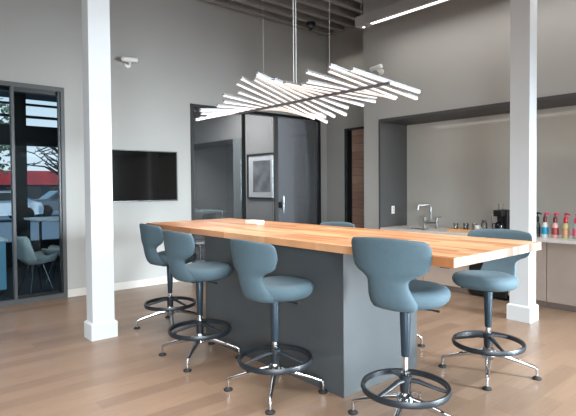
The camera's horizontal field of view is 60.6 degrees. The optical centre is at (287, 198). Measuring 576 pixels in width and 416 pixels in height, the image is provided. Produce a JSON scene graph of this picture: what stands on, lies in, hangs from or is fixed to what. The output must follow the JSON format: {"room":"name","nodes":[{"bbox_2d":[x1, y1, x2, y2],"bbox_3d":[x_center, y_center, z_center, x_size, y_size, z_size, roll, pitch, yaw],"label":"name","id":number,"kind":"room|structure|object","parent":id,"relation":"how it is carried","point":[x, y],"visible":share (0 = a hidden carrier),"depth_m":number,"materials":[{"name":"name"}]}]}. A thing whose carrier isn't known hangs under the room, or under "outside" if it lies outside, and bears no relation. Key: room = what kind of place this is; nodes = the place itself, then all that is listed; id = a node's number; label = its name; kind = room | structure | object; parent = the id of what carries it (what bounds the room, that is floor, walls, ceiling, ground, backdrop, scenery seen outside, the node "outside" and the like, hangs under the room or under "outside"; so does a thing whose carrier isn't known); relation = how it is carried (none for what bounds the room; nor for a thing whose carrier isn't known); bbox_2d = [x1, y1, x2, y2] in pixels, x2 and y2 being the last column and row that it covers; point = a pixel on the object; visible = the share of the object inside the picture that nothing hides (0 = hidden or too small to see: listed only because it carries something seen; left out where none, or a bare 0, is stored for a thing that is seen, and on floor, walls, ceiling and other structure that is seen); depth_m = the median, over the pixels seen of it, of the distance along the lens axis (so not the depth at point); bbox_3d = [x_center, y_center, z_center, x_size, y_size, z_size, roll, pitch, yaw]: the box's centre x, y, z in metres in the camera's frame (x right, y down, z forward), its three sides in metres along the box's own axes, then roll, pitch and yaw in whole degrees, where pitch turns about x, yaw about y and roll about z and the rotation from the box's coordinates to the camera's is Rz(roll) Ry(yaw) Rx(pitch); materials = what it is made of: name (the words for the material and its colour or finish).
{"room":"common room","nodes":[
{"label":"common room","id":0,"kind":"room"},
{"bbox_2d":[0,91,199,112],"bbox_3d":[-3.730,-2.418,10.352,11.200,0.100,5.600,-2,2,-41],"label":"ceiling","id":1,"kind":"structure","parent":0,"point":[2,94],"depth_m":11.63,"materials":[{"name":"paint"}]},
{"bbox_2d":[0,0,326,289],"bbox_3d":[-3.409,-1.097,6.851,11.050,5.020,0.150,-2,2,-41],"label":"wall","id":2,"kind":"structure","parent":0,"point":[187,52],"depth_m":7.77,"materials":[{"name":"grey paint"}]},
{"bbox_2d":[0,80,67,306],"bbox_3d":[-4.233,-0.048,6.110,2.790,2.970,0.120,-2,2,-41],"label":"window","id":3,"kind":"structure","parent":2,"relation":"in","point":[17,87],"depth_m":6.83,"materials":[{"name":"grey metal"}]},
{"bbox_2d":[68,276,177,296],"bbox_3d":[-1.146,1.297,8.739,5.260,0.110,0.018,-2,2,-41],"label":"baseboard","id":4,"kind":"structure","parent":2,"relation":"attached to","point":[159,280],"depth_m":7.62,"materials":[{"name":"paint"}]},
{"bbox_2d":[121,56,137,67],"bbox_3d":[-2.427,-2.073,7.474,0.254,0.145,0.166,-2,2,-41],"label":"security camera","id":5,"kind":"object","parent":2,"relation":"attached to","point":[127,60],"visible":1,"depth_m":7.45,"materials":[{"name":"white plastic"}]},
{"bbox_2d":[112,149,177,201],"bbox_3d":[-2.243,-0.351,7.714,1.090,0.796,0.090,-2,2,-41],"label":"wall screen","id":6,"kind":"object","parent":2,"relation":"attached to","point":[137,175],"visible":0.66,"depth_m":7.67,"materials":[{"name":"black glass"}]},
{"bbox_2d":[190,103,320,262],"bbox_3d":[-0.511,-0.148,9.341,3.050,2.960,0.140,-2,2,-41],"label":"window","id":7,"kind":"structure","parent":2,"relation":"in","point":[274,116],"depth_m":9.50,"materials":[{"name":"black metal"}]},
{"bbox_2d":[278,117,316,224],"bbox_3d":[0.225,-0.142,9.912,1.050,2.890,0.119,-2,2,-41],"label":"door","id":8,"kind":"structure","parent":7,"relation":"attached to","point":[307,129],"depth_m":10.13,"materials":[{"name":"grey glass"}]},
{"bbox_2d":[193,112,301,239],"bbox_3d":[-1.541,-0.580,12.277,5.450,3.700,5.600,-2,2,-41],"label":"wall","id":9,"kind":"structure","parent":0,"point":[213,165],"depth_m":12.34,"materials":[{"name":"grey paint"}]},
{"bbox_2d":[0,86,59,267],"bbox_3d":[-6.272,-0.469,9.112,5.650,3.700,0.200,-2,2,-41],"label":"window","id":10,"kind":"structure","parent":9,"relation":"in","point":[38,136],"depth_m":9.83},
{"bbox_2d":[194,139,232,147],"bbox_3d":[-2.112,-1.496,13.539,0.025,0.120,2.160,-2,2,-41],"label":"trim","id":11,"kind":"structure","parent":9,"relation":"attached to","point":[229,141],"depth_m":13.39,"materials":[{"name":"grey metal"}]},
{"bbox_2d":[233,138,241,218],"bbox_3d":[-1.286,-0.140,12.624,0.030,2.800,0.340,-2,2,-41],"label":"door frame","id":12,"kind":"structure","parent":9,"relation":"attached to","point":[237,145],"depth_m":12.59,"materials":[{"name":"grey metal"}]},
{"bbox_2d":[247,152,273,198],"bbox_3d":[-0.637,-0.537,11.857,0.035,1.100,1.140,-2,2,-41],"label":"framed print","id":13,"kind":"object","parent":9,"relation":"attached to","point":[260,181],"visible":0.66,"depth_m":11.88},
{"bbox_2d":[0,238,575,415],"bbox_3d":[-0.827,1.474,5.592,13.200,0.100,16.700,-2,2,-41],"label":"floor","id":14,"kind":"structure","parent":0,"point":[48,366],"depth_m":4.22,"materials":[{"name":"brown wood"}]},
{"bbox_2d":[0,237,7,293],"bbox_3d":[-4.739,1.011,7.158,1.090,0.810,0.540,-2,2,-41],"label":"base cabinet","id":15,"kind":"object","parent":14,"relation":"on","point":[3,282],"visible":1,"depth_m":7.29,"materials":[{"name":"blue paint"}]},
{"bbox_2d":[17,236,57,293],"bbox_3d":[-3.801,0.976,7.364,0.500,0.864,0.542,1,2,35],"label":"shell chair","id":16,"kind":"object","parent":14,"relation":"on","point":[26,254],"visible":0.79,"depth_m":7.21,"materials":[{"name":"grey plastic"}]},
{"bbox_2d":[24,216,58,278],"bbox_3d":[-4.004,0.851,9.246,1.500,1.020,0.900,-2,2,-41],"label":"table","id":17,"kind":"object","parent":14,"relation":"on","point":[40,220],"visible":0.4,"depth_m":8.54,"materials":[{"name":"white plastic"}]},
{"bbox_2d":[41,245,59,282],"bbox_3d":[-3.795,0.954,8.284,0.542,0.864,0.500,-1,1,-10],"label":"shell chair","id":18,"kind":"object","parent":14,"relation":"on","point":[52,249],"visible":0.21,"depth_m":8.11,"materials":[{"name":"grey plastic"}]},
{"bbox_2d":[81,0,117,341],"bbox_3d":[-1.974,-1.067,5.097,0.269,5.020,0.224,-2,2,-41],"label":"column","id":19,"kind":"structure","parent":14,"relation":"on","point":[100,324],"depth_m":5.04,"materials":[{"name":"white paint"}]},
{"bbox_2d":[134,223,203,333],"bbox_3d":[-1.352,0.848,5.537,0.629,1.162,0.624,0,2,27],"label":"bar stool","id":20,"kind":"object","parent":14,"relation":"on","point":[151,235],"visible":0.8,"depth_m":5.37,"materials":[{"name":"blue fabric"}]},
{"bbox_2d":[158,230,239,372],"bbox_3d":[-0.816,0.861,4.506,0.602,1.177,0.584,-1,2,-38],"label":"bar stool","id":21,"kind":"object","parent":14,"relation":"on","point":[178,246],"visible":0.99,"depth_m":4.34,"materials":[{"name":"blue fabric"}]},
{"bbox_2d":[195,213,215,261],"bbox_3d":[-1.724,0.810,9.581,0.612,1.049,0.632,0,1,25],"label":"chair","id":22,"kind":"object","parent":14,"relation":"on","point":[199,243],"visible":0.25,"depth_m":9.42,"materials":[{"name":"grey plastic"}]},
{"bbox_2d":[195,209,225,218],"bbox_3d":[-2.182,0.794,10.425,1.600,1.050,0.760,-2,2,-41],"label":"office desk","id":23,"kind":"object","parent":14,"relation":"on","point":[207,210],"visible":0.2,"depth_m":10.63,"materials":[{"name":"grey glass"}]},
{"bbox_2d":[224,239,327,414],"bbox_3d":[-0.107,0.876,3.724,0.622,1.174,0.605,-2,2,-39],"label":"bar stool","id":24,"kind":"object","parent":14,"relation":"on","point":[252,261],"visible":1,"depth_m":3.56,"materials":[{"name":"blue fabric"}]},
{"bbox_2d":[320,222,354,227],"bbox_3d":[0.409,0.845,5.534,0.608,1.142,0.599,-1,2,-31],"label":"bar stool","id":25,"kind":"object","parent":14,"relation":"on","point":[340,224],"visible":0.07,"depth_m":5.69,"materials":[{"name":"blue fabric"}]},
{"bbox_2d":[146,218,540,397],"bbox_3d":[0.084,0.867,4.630,1.165,1.145,3.930,-2,2,-41],"label":"bar table","id":26,"kind":"object","parent":14,"relation":"on","point":[348,338],"visible":0.84,"depth_m":3.88,"materials":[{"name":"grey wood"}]},
{"bbox_2d":[245,220,263,223],"bbox_3d":[-0.369,0.259,5.451,0.204,0.040,0.104,1,2,43],"label":"box","id":27,"kind":"object","parent":26,"relation":"on","point":[246,221],"visible":1,"depth_m":5.40,"materials":[{"name":"white plastic"}]},
{"bbox_2d":[348,237,451,415],"bbox_3d":[0.749,0.849,3.154,0.630,1.242,0.635,-1,1,-16],"label":"bar stool","id":28,"kind":"object","parent":14,"relation":"on","point":[391,267],"visible":1,"depth_m":3.00,"materials":[{"name":"blue fabric"}]},
{"bbox_2d":[417,334,424,346],"bbox_3d":[0.960,0.900,4.922,0.617,1.052,0.619,-1,1,-22],"label":"bar stool","id":29,"kind":"object","parent":14,"relation":"on","point":[421,344],"visible":0.03,"depth_m":4.76,"materials":[{"name":"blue metal"}]},
{"bbox_2d":[423,265,469,293],"bbox_3d":[2.507,0.939,7.445,0.551,0.832,0.755,-2,2,-41],"label":"base cabinet","id":30,"kind":"object","parent":14,"relation":"on","point":[437,274],"visible":0.24,"depth_m":7.29,"materials":[{"name":"beige wood"}]},
{"bbox_2d":[469,262,508,299],"bbox_3d":[2.926,0.945,6.940,0.578,0.818,0.536,-2,2,-41],"label":"mini refrigerator","id":31,"kind":"object","parent":14,"relation":"on","point":[500,295],"visible":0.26,"depth_m":6.85,"materials":[{"name":"metal"}]},
{"bbox_2d":[438,229,541,390],"bbox_3d":[1.656,0.855,4.091,0.619,1.172,0.624,-1,1,-22],"label":"bar stool","id":32,"kind":"object","parent":14,"relation":"on","point":[497,275],"visible":0.9,"depth_m":4.04,"materials":[{"name":"blue fabric"}]},
{"bbox_2d":[506,0,538,322],"bbox_3d":[2.690,-1.114,5.635,0.229,5.020,0.266,-2,2,-41],"label":"column","id":33,"kind":"structure","parent":14,"relation":"on","point":[522,306],"depth_m":5.58,"materials":[{"name":"white paint"}]},
{"bbox_2d":[508,242,547,306],"bbox_3d":[3.289,0.954,6.565,0.520,0.832,0.490,-2,2,-41],"label":"base cabinet","id":34,"kind":"object","parent":14,"relation":"on","point":[541,255],"visible":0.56,"depth_m":6.25,"materials":[{"name":"beige wood"}]},
{"bbox_2d":[547,242,575,311],"bbox_3d":[3.620,0.960,6.183,0.520,0.832,0.510,-2,2,-41],"label":"base cabinet","id":35,"kind":"object","parent":14,"relation":"on","point":[561,258],"visible":0.99,"depth_m":6.08,"materials":[{"name":"beige wood"}]},
{"bbox_2d":[326,25,363,221],"bbox_3d":[1.428,-1.204,9.817,0.150,5.020,1.990,-2,2,-41],"label":"wall","id":36,"kind":"structure","parent":0,"point":[346,48],"depth_m":10.12,"materials":[{"name":"grey paint"}]},
{"bbox_2d":[344,126,363,227],"bbox_3d":[1.379,-0.055,9.880,0.130,2.720,0.540,-2,2,-41],"label":"door","id":37,"kind":"structure","parent":36,"relation":"in","point":[353,137],"depth_m":9.89,"materials":[{"name":"brown wood"}]},
{"bbox_2d":[363,0,575,228],"bbox_3d":[4.636,-1.120,5.254,0.970,5.020,9.110,-2,2,-41],"label":"wall","id":38,"kind":"structure","parent":0,"point":[455,52],"depth_m":7.11,"materials":[{"name":"grey paint"}]},
{"bbox_2d":[369,64,383,74],"bbox_3d":[1.452,-2.095,8.036,0.166,0.145,0.254,-2,2,-41],"label":"security camera","id":39,"kind":"object","parent":38,"relation":"attached to","point":[378,67],"visible":1,"depth_m":8.00,"materials":[{"name":"white plastic"}]},
{"bbox_2d":[379,93,575,229],"bbox_3d":[4.659,0.070,5.080,0.752,2.650,8.785,-2,2,-41],"label":"trim","id":40,"kind":"structure","parent":38,"relation":"attached to","point":[392,131],"depth_m":8.19,"materials":[{"name":"grey paint"}]},
{"bbox_2d":[391,206,394,213],"bbox_3d":[1.780,0.189,8.346,0.080,0.130,0.011,-2,2,-41],"label":"wall outlet","id":41,"kind":"object","parent":40,"relation":"attached to","point":[392,207],"visible":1,"depth_m":8.33,"materials":[{"name":"white plastic"}]},
{"bbox_2d":[407,105,575,235],"bbox_3d":[4.944,-0.345,5.296,0.020,1.745,8.750,-2,2,-41],"label":"wall","id":42,"kind":"structure","parent":0,"point":[460,168],"depth_m":7.58,"materials":[{"name":"grey paint"}]},
{"bbox_3d":[0.210,-3.587,2.699,11.200,0.100,11.100,-2,2,-41],"label":"ceiling","id":43,"kind":"structure","parent":0,"visible":0},
{"bbox_2d":[200,0,332,35],"bbox_3d":[-3.279,-3.434,6.625,11.050,0.340,0.090,-2,2,-41],"label":"ceiling beam","id":44,"kind":"structure","parent":43,"relation":"attached to","point":[229,4],"depth_m":9.10,"materials":[{"name":"grey metal"}]},
{"bbox_2d":[231,0,344,32],"bbox_3d":[-3.063,-3.429,6.376,11.050,0.340,0.090,-2,2,-41],"label":"ceiling beam","id":45,"kind":"structure","parent":43,"relation":"attached to","point":[260,4],"depth_m":9.03,"materials":[{"name":"grey paint"}]},
{"bbox_2d":[306,21,315,29],"bbox_3d":[0.436,-3.285,9.406,0.180,0.145,0.180,-2,2,-41],"label":"dome camera","id":46,"kind":"object","parent":45,"relation":"attached to","point":[310,25],"visible":1,"depth_m":9.35,"materials":[{"name":"black plastic"}]},
{"bbox_2d":[262,0,355,27],"bbox_3d":[-2.847,-3.425,6.126,11.050,0.340,0.090,-2,2,-41],"label":"ceiling beam","id":47,"kind":"structure","parent":43,"relation":"attached to","point":[300,7],"depth_m":9.01,"materials":[{"name":"grey paint"}]},
{"bbox_2d":[294,0,362,19],"bbox_3d":[-2.631,-3.421,5.877,11.050,0.340,0.090,-2,2,-41],"label":"ceiling beam","id":48,"kind":"structure","parent":43,"relation":"attached to","point":[320,4],"depth_m":8.81,"materials":[{"name":"grey paint"}]},
{"bbox_2d":[323,0,362,13],"bbox_3d":[-2.416,-3.417,5.627,11.050,0.340,0.090,-2,2,-41],"label":"ceiling beam","id":49,"kind":"structure","parent":43,"relation":"attached to","point":[353,5],"depth_m":8.63,"materials":[{"name":"grey paint"}]},
{"bbox_3d":[-1.120,-3.391,4.130,11.050,0.340,0.090,-2,2,-41],"label":"ceiling","id":50,"kind":"structure","parent":43,"relation":"attached to","visible":0},
{"bbox_2d":[195,0,420,122],"bbox_3d":[0.046,-2.001,4.616,1.197,2.478,2.213,-2,2,-41],"label":"pendant light","id":51,"kind":"object","parent":50,"relation":"hanging from","point":[320,90],"visible":1,"depth_m":4.46,"materials":[{"name":"plastic"}]},
{"bbox_2d":[199,113,234,118],"bbox_3d":[-0.624,-0.923,5.370,0.792,0.010,0.024,-18,12,-39],"label":"diffuser","id":52,"kind":"object","parent":51,"relation":"attached to","point":[233,113],"depth_m":5.23,"materials":[{"name":"white plastic"}]},
{"bbox_2d":[206,112,238,116],"bbox_3d":[-0.538,-0.929,5.314,0.792,0.010,0.024,-16,11,-40],"label":"diffuser","id":53,"kind":"object","parent":51,"relation":"attached to","point":[237,113],"depth_m":5.15,"materials":[{"name":"white plastic"}]},
{"bbox_2d":[200,109,251,111],"bbox_3d":[-0.433,-0.923,5.144,1.112,0.010,0.024,-10,7,-40],"label":"diffuser","id":54,"kind":"object","parent":51,"relation":"attached to","point":[201,110],"depth_m":4.96,"materials":[{"name":"white plastic"}]},
{"bbox_2d":[201,110,260,114],"bbox_3d":[-0.491,-0.924,5.224,0.992,0.010,0.024,-13,9,-40],"label":"diffuser","id":55,"kind":"object","parent":51,"relation":"attached to","point":[209,112],"depth_m":5.03,"materials":[{"name":"white plastic"}]},
{"bbox_2d":[217,106,276,110],"bbox_3d":[-0.343,-0.927,5.092,0.912,0.010,0.024,-6,4,-41],"label":"diffuser","id":56,"kind":"object","parent":51,"relation":"attached to","point":[238,107],"depth_m":4.97,"materials":[{"name":"white plastic"}]},
{"bbox_2d":[223,102,284,111],"bbox_3d":[-0.239,-0.927,5.051,0.992,0.010,0.024,-1,1,-41],"label":"diffuser","id":57,"kind":"object","parent":51,"relation":"attached to","point":[259,107],"depth_m":4.91,"materials":[{"name":"white plastic"}]},
{"bbox_2d":[223,95,294,113],"bbox_3d":[-0.183,-0.923,4.969,1.112,0.010,0.024,5,-3,-41],"label":"diffuser","id":58,"kind":"object","parent":51,"relation":"attached to","point":[266,106],"depth_m":4.82,"materials":[{"name":"white plastic"}]},
{"bbox_2d":[238,92,307,117],"bbox_3d":[-0.121,-0.920,4.893,0.912,0.010,0.024,11,-6,-40],"label":"diffuser","id":59,"kind":"object","parent":51,"relation":"attached to","point":[272,104],"depth_m":4.80,"materials":[{"name":"white plastic"}]},
{"bbox_2d":[236,84,314,119],"bbox_3d":[-0.096,-0.928,4.784,0.992,0.010,0.024,16,-10,-40],"label":"diffuser","id":60,"kind":"object","parent":51,"relation":"attached to","point":[279,103],"depth_m":4.73,"materials":[{"name":"white plastic"}]},
{"bbox_2d":[241,79,326,122],"bbox_3d":[-0.008,-0.920,4.729,1.112,0.010,0.024,19,-12,-39],"label":"diffuser","id":61,"kind":"object","parent":51,"relation":"attached to","point":[247,81],"depth_m":4.69,"materials":[{"name":"white plastic"}]},
{"bbox_2d":[254,79,325,117],"bbox_3d":[0.038,-0.926,4.638,0.912,0.010,0.024,20,-12,-39],"label":"diffuser","id":62,"kind":"object","parent":51,"relation":"attached to","point":[292,100],"depth_m":4.60,"materials":[{"name":"white plastic"}]},
{"bbox_2d":[256,76,334,117],"bbox_3d":[0.094,-0.927,4.557,0.992,0.010,0.024,19,-11,-40],"label":"diffuser","id":63,"kind":"object","parent":51,"relation":"attached to","point":[300,99],"depth_m":4.55,"materials":[{"name":"white plastic"}]},
{"bbox_2d":[256,74,345,115],"bbox_3d":[0.153,-0.925,4.478,1.112,0.010,0.024,15,-9,-40],"label":"diffuser","id":64,"kind":"object","parent":51,"relation":"attached to","point":[307,98],"depth_m":4.47,"materials":[{"name":"white plastic"}]},
{"bbox_2d":[273,80,347,108],"bbox_3d":[0.225,-0.920,4.409,0.912,0.010,0.024,10,-6,-41],"label":"diffuser","id":65,"kind":"object","parent":51,"relation":"attached to","point":[314,96],"depth_m":4.43,"materials":[{"name":"white plastic"}]},
{"bbox_2d":[283,84,363,106],"bbox_3d":[0.343,-0.912,4.381,0.992,0.010,0.024,5,-2,-41],"label":"diffuser","id":66,"kind":"object","parent":51,"relation":"attached to","point":[322,95],"depth_m":4.44,"materials":[{"name":"white plastic"}]},
{"bbox_2d":[284,83,375,102],"bbox_3d":[0.400,-0.913,4.300,1.112,0.010,0.024,1,0,-41],"label":"diffuser","id":67,"kind":"object","parent":51,"relation":"attached to","point":[329,93],"depth_m":4.26,"materials":[{"name":"white plastic"}]},
{"bbox_2d":[302,84,376,98],"bbox_3d":[0.462,-0.913,4.223,0.912,0.010,0.024,-2,2,-41],"label":"diffuser","id":68,"kind":"object","parent":51,"relation":"attached to","point":[337,91],"depth_m":4.17,"materials":[{"name":"white plastic"}]},
{"bbox_2d":[306,82,381,96],"bbox_3d":[0.526,-0.912,4.148,0.992,0.010,0.024,-2,2,-41],"label":"diffuser","id":69,"kind":"object","parent":51,"relation":"attached to","point":[346,89],"depth_m":4.04,"materials":[{"name":"white plastic"}]},
{"bbox_2d":[306,72,395,99],"bbox_3d":[0.546,-0.911,4.035,1.072,0.010,0.024,4,-2,-41],"label":"diffuser","id":70,"kind":"object","parent":51,"relation":"attached to","point":[355,87],"depth_m":3.95,"materials":[{"name":"white plastic"}]},
{"bbox_2d":[328,71,397,97],"bbox_3d":[0.619,-0.910,3.968,0.832,0.010,0.024,8,-4,-41],"label":"diffuser","id":71,"kind":"object","parent":51,"relation":"attached to","point":[365,85],"depth_m":3.94,"materials":[{"name":"white plastic"}]},
{"bbox_2d":[329,66,417,99],"bbox_3d":[0.708,-0.906,3.914,1.072,0.010,0.024,7,-4,-41],"label":"diffuser","id":72,"kind":"object","parent":51,"relation":"attached to","point":[375,83],"depth_m":3.87,"materials":[{"name":"white plastic"}]},
{"bbox_2d":[351,70,419,93],"bbox_3d":[0.780,-0.905,3.846,0.832,0.010,0.024,4,-2,-41],"label":"diffuser","id":73,"kind":"object","parent":51,"relation":"attached to","point":[385,81],"depth_m":3.81,"materials":[{"name":"white plastic"}]},
{"bbox_3d":[4.992,0.988,4.597,0.520,0.832,2.595,-2,2,-41],"label":"base cabinet","id":74,"kind":"object","parent":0,"visible":0},
{"bbox_2d":[380,225,575,244],"bbox_3d":[3.879,0.529,5.976,0.740,0.035,6.350,-2,2,-41],"label":"countertop","id":75,"kind":"structure","parent":74,"relation":"on","point":[442,230],"depth_m":7.34,"materials":[{"name":"stone"}]},
{"bbox_2d":[417,204,440,228],"bbox_3d":[2.242,0.281,7.895,0.211,0.393,0.383,-2,2,-41],"label":"bridge faucet","id":76,"kind":"object","parent":75,"relation":"on","point":[418,205],"visible":1,"depth_m":7.93,"materials":[{"name":"metal"}]},
{"bbox_2d":[447,227,474,232],"bbox_3d":[2.670,0.468,7.250,0.300,0.045,0.560,-2,2,-41],"label":"serving tray","id":77,"kind":"object","parent":75,"relation":"on","point":[460,229],"visible":0.44,"depth_m":7.29,"materials":[{"name":"brown wood"}]},
{"bbox_2d":[491,204,509,228],"bbox_3d":[2.956,0.283,6.913,0.280,0.425,0.220,-2,2,-41],"label":"coffee maker","id":78,"kind":"object","parent":75,"relation":"on","point":[503,215],"visible":0.62,"depth_m":6.86,"materials":[{"name":"metal"}]},
{"bbox_2d":[536,212,541,236],"bbox_3d":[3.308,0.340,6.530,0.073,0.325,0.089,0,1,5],"label":"pump bottle","id":79,"kind":"object","parent":75,"relation":"on","point":[538,227],"visible":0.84,"depth_m":6.51,"materials":[{"name":"black plastic"}]},
{"bbox_2d":[541,212,548,236],"bbox_3d":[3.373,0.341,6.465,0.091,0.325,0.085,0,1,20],"label":"pump bottle","id":80,"kind":"object","parent":75,"relation":"on","point":[544,228],"visible":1,"depth_m":6.44,"materials":[{"name":"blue plastic"}]},
{"bbox_2d":[551,213,559,237],"bbox_3d":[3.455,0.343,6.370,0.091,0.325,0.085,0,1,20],"label":"pump bottle","id":81,"kind":"object","parent":75,"relation":"on","point":[555,227],"visible":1,"depth_m":6.35,"materials":[{"name":"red plastic"}]},
{"bbox_2d":[562,213,569,238],"bbox_3d":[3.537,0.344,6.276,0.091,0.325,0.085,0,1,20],"label":"pump bottle","id":82,"kind":"object","parent":75,"relation":"on","point":[565,227],"visible":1,"depth_m":6.25,"materials":[{"name":"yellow plastic"}]},
{"bbox_2d":[572,214,575,238],"bbox_3d":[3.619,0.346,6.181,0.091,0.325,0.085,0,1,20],"label":"pump bottle","id":83,"kind":"object","parent":75,"relation":"on","point":[574,225],"visible":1,"depth_m":6.17,"materials":[{"name":"pink plastic"}]},
{"label":"outside","id":84,"kind":"structure","parent":0,"visible":0},
{"bbox_2d":[0,211,58,241],"bbox_3d":[-38.755,0.317,67.773,150.000,0.130,126.800,-2,2,-41],"label":"ground","id":85,"kind":"structure","parent":84,"point":[50,229],"depth_m":19.45,"materials":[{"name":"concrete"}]},
{"bbox_2d":[0,98,9,175],"bbox_3d":[-16.926,-2.668,27.028,4.501,7.411,4.647,-2,2,-41],"label":"tree","id":86,"kind":"object","parent":85,"relation":"on","point":[6,109],"visible":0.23,"depth_m":27.27,"materials":[{"name":"green plant"}]},
{"bbox_2d":[0,191,43,218],"bbox_3d":[-14.177,0.373,23.446,1.800,1.444,4.297,1,2,43],"label":"parked car","id":87,"kind":"object","parent":85,"relation":"on","point":[34,207],"visible":0.59,"depth_m":23.34,"materials":[{"name":"white paint"}]},
{"bbox_2d":[0,170,57,198],"bbox_3d":[-21.679,-0.695,40.344,60.000,2.900,8.600,-2,2,-41],"label":"building","id":88,"kind":"structure","parent":85,"relation":"on","point":[39,183],"depth_m":37.32,"materials":[{"name":"red"}]},
{"bbox_2d":[27,147,57,174],"bbox_3d":[-10.335,-1.347,23.287,3.759,4.851,4.105,0,2,28],"label":"tree","id":89,"kind":"object","parent":85,"relation":"on","point":[55,166],"visible":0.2,"depth_m":22.54,"materials":[{"name":"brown plant"}]},
{"bbox_2d":[31,191,58,216],"bbox_3d":[-12.812,0.240,28.592,4.297,1.444,1.800,-2,2,-41],"label":"parked car","id":90,"kind":"object","parent":85,"relation":"on","point":[50,200],"visible":0.26,"depth_m":27.32,"materials":[{"name":"grey paint"}]},
{"bbox_3d":[2.334,-3.322,0.137,11.050,0.340,0.090,-2,2,-41],"label":"ceiling","id":91,"kind":"structure","parent":0,"visible":0},
{"bbox_2d":[355,0,449,28],"bbox_3d":[3.547,-2.950,4.856,0.150,0.686,7.500,-2,2,-41],"label":"linear light","id":92,"kind":"object","parent":91,"relation":"hanging from","point":[404,7],"visible":1,"depth_m":7.13,"materials":[{"name":"grey metal"}]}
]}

